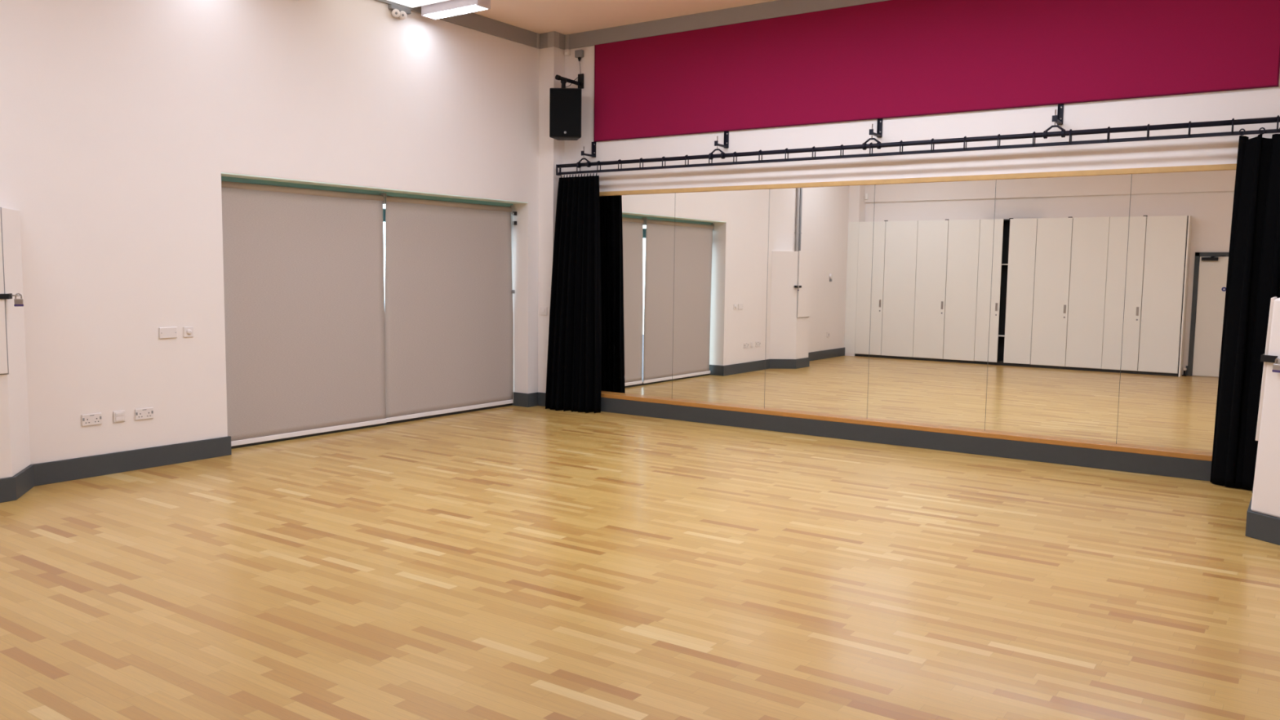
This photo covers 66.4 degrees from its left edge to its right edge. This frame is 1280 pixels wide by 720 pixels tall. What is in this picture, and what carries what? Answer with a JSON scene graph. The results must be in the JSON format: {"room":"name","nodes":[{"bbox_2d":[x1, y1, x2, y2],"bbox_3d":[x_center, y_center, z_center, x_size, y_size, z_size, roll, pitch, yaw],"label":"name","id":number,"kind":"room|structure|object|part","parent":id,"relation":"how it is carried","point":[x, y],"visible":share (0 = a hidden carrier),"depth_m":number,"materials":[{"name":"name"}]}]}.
{"room":"dance studio","nodes":[
{"label":"dance studio","id":0,"kind":"room"},
{"bbox_2d":[0,0,564,464],"bbox_3d":[-3.910,-1.304,7.776,0.649,4.293,9.905,4,6,35],"label":"wall","id":1,"kind":"structure","parent":0,"point":[122,121],"depth_m":7.91,"materials":[{"name":"white paint"}]},
{"bbox_2d":[81,413,102,426],"bbox_3d":[-4.127,0.448,7.367,0.015,0.086,0.146,4,6,35],"label":"socket","id":2,"kind":"object","parent":1,"relation":"attached to","point":[96,418],"visible":1,"depth_m":7.36,"materials":[{"name":"white plastic"}]},
{"bbox_2d":[113,410,124,422],"bbox_3d":[-4.010,0.435,7.534,0.017,0.086,0.086,4,6,35],"label":"outlet","id":3,"kind":"object","parent":1,"relation":"attached to","point":[118,416],"visible":1,"depth_m":7.53,"materials":[{"name":"white plastic"}]},
{"bbox_2d":[115,412,123,416],"bbox_3d":[-4.005,0.418,7.530,0.006,0.026,0.060,4,6,35],"label":"shutter","id":4,"kind":"object","parent":1,"relation":"attached to","point":[117,414],"depth_m":7.53,"materials":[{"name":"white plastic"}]},
{"bbox_2d":[115,416,124,421],"bbox_3d":[-4.005,0.453,7.533,0.006,0.032,0.060,4,6,35],"label":"shutter","id":5,"kind":"object","parent":1,"relation":"attached to","point":[117,418],"depth_m":7.53,"materials":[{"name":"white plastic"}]},
{"bbox_2d":[134,407,153,420],"bbox_3d":[-3.899,0.423,7.696,0.015,0.086,0.146,4,6,35],"label":"socket","id":6,"kind":"object","parent":1,"relation":"attached to","point":[144,413],"visible":1,"depth_m":7.69,"materials":[{"name":"white plastic"}]},
{"bbox_2d":[159,327,177,338],"bbox_3d":[-3.768,-0.217,7.815,0.015,0.086,0.146,4,6,35],"label":"blank plate","id":7,"kind":"object","parent":1,"relation":"attached to","point":[164,332],"visible":1,"depth_m":7.81,"materials":[{"name":"white plastic"}]},
{"bbox_2d":[182,326,194,337],"bbox_3d":[-3.664,-0.228,7.952,0.029,0.084,0.086,4,6,35],"label":"switch plate","id":8,"kind":"object","parent":1,"relation":"attached to","point":[188,331],"visible":1,"depth_m":7.94,"materials":[{"name":"white plastic"}]},
{"bbox_3d":[-3.659,-0.227,7.949,0.018,0.044,0.044,4,6,35],"label":"knob","id":9,"kind":"part","parent":8,"relation":"part of","materials":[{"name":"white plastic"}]},
{"bbox_2d":[33,391,546,486],"bbox_3d":[-3.717,0.751,8.024,0.502,0.160,9.150,4,6,35],"label":"baseboard","id":10,"kind":"structure","parent":1,"relation":"attached to","point":[69,469],"depth_m":7.67,"materials":[{"name":"grey paint"}]},
{"bbox_2d":[221,172,528,448],"bbox_3d":[-2.543,-0.515,9.890,0.356,2.375,3.838,4,6,35],"label":"window","id":11,"kind":"structure","parent":1,"relation":"in","point":[231,177],"depth_m":9.55,"materials":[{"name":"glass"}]},
{"bbox_2d":[221,181,386,446],"bbox_3d":[-3.112,-0.454,9.135,0.075,2.315,1.842,4,6,35],"label":"roller blind","id":12,"kind":"object","parent":11,"relation":"attached to","point":[304,321],"visible":0.88,"depth_m":9.07,"materials":[{"name":"grey fabric"}]},
{"bbox_3d":[-2.651,0.636,10.059,0.130,0.050,3.838,4,6,35],"label":"sill","id":13,"kind":"part","parent":11,"relation":"part of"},
{"bbox_2d":[384,193,516,422],"bbox_3d":[-2.035,-0.580,10.688,0.105,2.315,1.936,4,6,35],"label":"roller blind","id":14,"kind":"object","parent":11,"relation":"attached to","point":[449,315],"visible":1,"depth_m":10.61,"materials":[{"name":"grey fabric"}]},
{"bbox_3d":[-1.482,-0.599,11.449,0.007,2.230,0.010,2,5,12],"label":"chain","id":15,"kind":"part","parent":14,"relation":"part of","materials":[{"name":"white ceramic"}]},
{"bbox_2d":[387,4,410,19],"bbox_3d":[-2.320,-3.368,9.501,0.094,0.120,0.250,4,6,35],"label":"emergency light","id":16,"kind":"object","parent":1,"relation":"attached to","point":[401,12],"visible":1,"depth_m":9.46,"materials":[{"name":"grey plastic"}]},
{"bbox_2d":[539,306,547,315],"bbox_3d":[-1.131,-0.573,11.456,0.112,0.095,0.018,4,6,35],"label":"switch plate","id":17,"kind":"object","parent":1,"relation":"attached to","point":[543,310],"visible":1,"depth_m":11.44,"materials":[{"name":"white plastic"}]},
{"bbox_2d":[471,0,777,35],"bbox_3d":[-0.571,-3.251,5.293,8.850,0.120,10.100,4,6,35],"label":"ceiling","id":18,"kind":"structure","parent":0,"point":[565,17],"depth_m":10.20,"materials":[{"name":"paint"}]},
{"bbox_2d":[387,0,448,8],"bbox_3d":[-2.145,-3.468,8.919,0.976,0.139,1.070,4,6,35],"label":"light panel","id":19,"kind":"object","parent":18,"relation":"attached to","point":[411,3],"visible":1,"depth_m":9.42,"materials":[{"name":"white plastic"}]},
{"bbox_2d":[421,0,490,19],"bbox_3d":[-1.785,-3.473,9.461,0.764,0.222,0.176,4,6,35],"label":"light","id":20,"kind":"object","parent":18,"relation":"attached to","point":[448,8],"visible":0.97,"depth_m":9.41,"materials":[{"name":"white plastic"}]},
{"bbox_2d":[423,4,486,18],"bbox_3d":[-1.786,-3.372,9.470,0.712,0.018,0.160,4,6,35],"label":"diffuser","id":21,"kind":"object","parent":20,"relation":"attached to","point":[446,11],"depth_m":9.45,"materials":[{"name":"white plastic"}]},
{"bbox_2d":[0,405,1279,719],"bbox_3d":[-0.628,1.143,5.691,8.850,0.120,10.100,4,6,35],"label":"floor","id":22,"kind":"structure","parent":0,"point":[509,562],"depth_m":4.99,"materials":[{"name":"beige wood"}]},
{"bbox_2d":[0,207,34,502],"bbox_3d":[-4.420,-0.036,6.537,0.416,1.978,0.809,4,6,35],"label":"cupboard","id":23,"kind":"object","parent":22,"relation":"on","point":[16,469],"visible":1,"depth_m":6.66,"materials":[{"name":"white paint"}]},
{"bbox_3d":[-4.449,0.868,6.632,0.372,0.160,0.809,4,6,35],"label":"skirting","id":24,"kind":"part","parent":23,"relation":"part of","materials":[{"name":"grey paint"}]},
{"bbox_2d":[13,293,23,306],"bbox_3d":[-4.154,-0.403,6.540,0.054,0.089,0.024,-3,6,-33],"label":"padlock","id":25,"kind":"object","parent":23,"relation":"attached to","point":[18,302],"visible":1,"depth_m":6.53,"materials":[{"name":"metal"}]},
{"bbox_2d":[1245,296,1279,545],"bbox_3d":[4.100,0.379,5.883,0.696,1.490,0.999,4,6,35],"label":"cupboard","id":26,"kind":"object","parent":22,"relation":"on","point":[1263,513],"visible":1,"depth_m":5.99,"materials":[{"name":"white paint"}]},
{"bbox_3d":[4.092,1.042,5.943,0.696,0.160,0.999,4,6,35],"label":"skirting","id":27,"kind":"part","parent":26,"relation":"part of","materials":[{"name":"grey paint"}]},
{"bbox_2d":[1271,357,1279,373],"bbox_3d":[3.849,0.030,5.902,0.024,0.089,0.054,-1,6,-21],"label":"padlock","id":28,"kind":"object","parent":26,"relation":"attached to","point":[1276,367],"visible":1,"depth_m":5.90,"materials":[{"name":"metal"}]},
{"bbox_2d":[564,45,1279,191],"bbox_3d":[2.187,-1.376,9.448,8.800,4.293,0.200,4,6,35],"label":"wall","id":29,"kind":"structure","parent":0,"point":[1255,103],"depth_m":8.88,"materials":[{"name":"white paint"}]},
{"bbox_2d":[564,48,570,56],"bbox_3d":[-0.833,-3.524,11.219,0.060,0.070,0.060,4,6,35],"label":"detector","id":30,"kind":"object","parent":29,"relation":"attached to","point":[566,52],"visible":1,"depth_m":11.20,"materials":[{"name":"white plastic"}]},
{"bbox_2d":[555,73,583,88],"bbox_3d":[-0.825,-3.144,11.054,0.198,0.218,0.372,4,6,35],"label":"bracket","id":31,"kind":"object","parent":29,"relation":"attached to","point":[580,83],"visible":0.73,"depth_m":11.06,"materials":[{"name":"black metal"}]},
{"bbox_3d":[-0.913,-3.153,10.923,0.051,0.056,0.054,-4,7,-41],"label":"arm","id":32,"kind":"part","parent":31,"relation":"part of","materials":[{"name":"black plastic"}]},
{"bbox_2d":[549,88,581,140],"bbox_3d":[-0.826,-2.753,10.969,0.354,0.540,0.268,1,5,1],"label":"loudspeaker","id":33,"kind":"object","parent":31,"relation":"hanging from","point":[565,104],"visible":1,"depth_m":10.84,"materials":[{"name":"black plastic"}]},
{"bbox_3d":[-0.792,-3.148,11.042,0.317,0.068,0.043,-4,7,-44],"label":"arm","id":34,"kind":"part","parent":31,"relation":"part of","materials":[{"name":"black plastic"}]},
{"bbox_3d":[-0.674,-3.178,11.159,0.075,0.164,0.022,4,6,35],"label":"wall plate","id":35,"kind":"part","parent":31,"relation":"part of","materials":[{"name":"black plastic"}]},
{"bbox_2d":[574,49,583,73],"bbox_3d":[-0.690,-3.393,11.136,0.100,0.257,0.050,4,6,35],"label":"junction box","id":36,"kind":"object","parent":29,"relation":"attached to","point":[579,54],"visible":1,"depth_m":11.11,"materials":[{"name":"grey plastic"}]},
{"bbox_2d":[576,141,595,168],"bbox_3d":[-0.582,-2.319,11.036,0.168,0.310,0.234,4,6,35],"label":"bracket","id":37,"kind":"object","parent":29,"relation":"attached to","point":[593,144],"visible":1,"depth_m":11.01,"materials":[{"name":"black metal"}]},
{"bbox_3d":[-0.581,-2.321,11.036,0.040,0.052,0.224,4,6,35],"label":"arm","id":38,"kind":"part","parent":37,"relation":"part of","materials":[{"name":"black metal"}]},
{"bbox_3d":[-0.524,-2.392,11.111,0.042,0.177,0.035,4,6,35],"label":"wall plate","id":39,"kind":"part","parent":37,"relation":"part of","materials":[{"name":"black metal"}]},
{"bbox_2d":[555,115,1279,175],"bbox_3d":[2.184,-1.944,9.037,7.609,0.136,0.079,4,6,35],"label":"rail","id":40,"kind":"object","parent":37,"relation":"attached to","point":[1189,125],"visible":1,"depth_m":8.63,"materials":[{"name":"black metal"}]},
{"bbox_2d":[545,173,601,413],"bbox_3d":[-0.766,-0.759,11.101,0.752,2.679,0.294,4,6,35],"label":"curtain","id":41,"kind":"object","parent":40,"relation":"hanging from","point":[574,361],"visible":1,"depth_m":11.07,"materials":[{"name":"black fabric"}]},
{"bbox_2d":[1209,127,1279,492],"bbox_3d":[4.809,-0.357,7.198,0.941,2.727,0.315,4,6,35],"label":"curtain","id":42,"kind":"object","parent":40,"relation":"hanging from","point":[1253,274],"visible":0.83,"depth_m":7.41,"materials":[{"name":"black fabric"}]},
{"bbox_2d":[374,0,889,49],"bbox_3d":[-0.432,-3.115,5.421,8.050,0.170,9.150,4,6,35],"label":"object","id":43,"kind":"structure","parent":29,"relation":"attached to","point":[779,8],"depth_m":10.36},
{"bbox_2d":[599,192,675,399],"bbox_3d":[-0.071,-0.719,10.944,1.071,2.243,0.008,4,6,35],"label":"mirror","id":44,"kind":"object","parent":29,"relation":"attached to","point":[637,231],"visible":0.82,"depth_m":10.91,"materials":[{"name":"clear"}]},
{"bbox_2d":[708,130,728,159],"bbox_3d":[0.837,-2.212,10.056,0.168,0.310,0.234,4,6,35],"label":"bracket","id":45,"kind":"object","parent":29,"relation":"attached to","point":[726,145],"visible":1,"depth_m":10.04,"materials":[{"name":"black metal"}]},
{"bbox_3d":[0.837,-2.214,10.057,0.040,0.052,0.224,4,6,35],"label":"arm","id":46,"kind":"part","parent":45,"relation":"part of","materials":[{"name":"black metal"}]},
{"bbox_3d":[0.894,-2.285,10.132,0.042,0.177,0.035,4,6,35],"label":"wall plate","id":47,"kind":"part","parent":45,"relation":"part of","materials":[{"name":"black metal"}]},
{"bbox_2d":[671,189,769,408],"bbox_3d":[0.834,-0.651,10.319,1.132,2.243,0.008,4,6,35],"label":"mirror","id":48,"kind":"object","parent":29,"relation":"attached to","point":[720,295],"visible":1,"depth_m":10.30,"materials":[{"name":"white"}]},
{"bbox_2d":[764,184,875,418],"bbox_3d":[1.757,-0.581,9.682,1.112,2.243,0.008,4,6,35],"label":"mirror","id":49,"kind":"object","parent":29,"relation":"attached to","point":[820,241],"visible":1,"depth_m":9.66,"materials":[{"name":"white"}]},
{"bbox_2d":[862,118,882,150],"bbox_3d":[2.195,-2.109,9.118,0.168,0.310,0.234,4,6,35],"label":"bracket","id":50,"kind":"object","parent":29,"relation":"attached to","point":[879,124],"visible":1,"depth_m":9.10,"materials":[{"name":"black metal"}]},
{"bbox_3d":[2.195,-2.111,9.119,0.040,0.052,0.224,4,6,35],"label":"arm","id":51,"kind":"part","parent":50,"relation":"part of","materials":[{"name":"black metal"}]},
{"bbox_3d":[2.252,-2.182,9.194,0.042,0.177,0.035,4,6,35],"label":"wall plate","id":52,"kind":"part","parent":50,"relation":"part of","materials":[{"name":"black metal"}]},
{"bbox_2d":[600,397,1211,481],"bbox_3d":[2.235,0.704,9.396,7.705,0.162,0.108,4,6,35],"label":"baseboard","id":53,"kind":"structure","parent":29,"relation":"attached to","point":[1188,468],"depth_m":9.01,"materials":[{"name":"grey paint"}]},
{"bbox_2d":[600,391,1212,461],"bbox_3d":[2.235,0.601,9.385,7.705,0.045,0.108,4,6,35],"label":"ledge","id":54,"kind":"object","parent":29,"relation":"attached to","point":[1053,441],"visible":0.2,"depth_m":9.01,"materials":[{"name":"brown wood"}]},
{"bbox_2d":[599,163,1236,195],"bbox_3d":[2.473,-1.663,9.082,7.250,0.045,0.033,4,6,35],"label":"trim","id":55,"kind":"structure","parent":29,"relation":"attached to","point":[1218,166],"depth_m":8.86,"materials":[{"name":"brown wood"}]},
{"bbox_2d":[866,179,996,431],"bbox_3d":[2.672,-0.512,9.050,1.115,2.243,0.008,4,6,35],"label":"mirror","id":56,"kind":"object","parent":29,"relation":"attached to","point":[933,247],"visible":1,"depth_m":9.03,"materials":[{"name":"white"}]},
{"bbox_2d":[593,0,1279,142],"bbox_3d":[2.166,-2.806,9.206,6.514,1.069,0.031,4,6,35],"label":"wall panel","id":57,"kind":"object","parent":29,"relation":"attached to","point":[890,59],"visible":1,"depth_m":8.88,"materials":[{"name":"fabric"}]},
{"bbox_2d":[1043,103,1065,138],"bbox_3d":[3.504,-2.010,8.214,0.168,0.310,0.234,4,6,35],"label":"bracket","id":58,"kind":"object","parent":29,"relation":"attached to","point":[1058,118],"visible":1,"depth_m":8.18,"materials":[{"name":"black metal"}]},
{"bbox_3d":[3.505,-2.013,8.215,0.040,0.052,0.224,4,6,35],"label":"arm","id":59,"kind":"part","parent":58,"relation":"part of","materials":[{"name":"black metal"}]},
{"bbox_3d":[3.562,-2.083,8.289,0.042,0.177,0.035,4,6,35],"label":"wall plate","id":60,"kind":"part","parent":58,"relation":"part of","materials":[{"name":"black metal"}]},
{"bbox_2d":[985,173,1132,444],"bbox_3d":[3.575,-0.444,8.427,1.081,2.243,0.008,4,6,35],"label":"mirror","id":61,"kind":"object","parent":29,"relation":"attached to","point":[1059,273],"visible":1,"depth_m":8.41,"materials":[{"name":"white"}]},
{"bbox_2d":[1116,169,1235,453],"bbox_3d":[4.476,-0.376,7.804,1.113,2.243,0.008,4,6,35],"label":"mirror","id":62,"kind":"object","parent":29,"relation":"attached to","point":[1180,223],"visible":0.56,"depth_m":7.91,"materials":[{"name":"white"}]}
]}

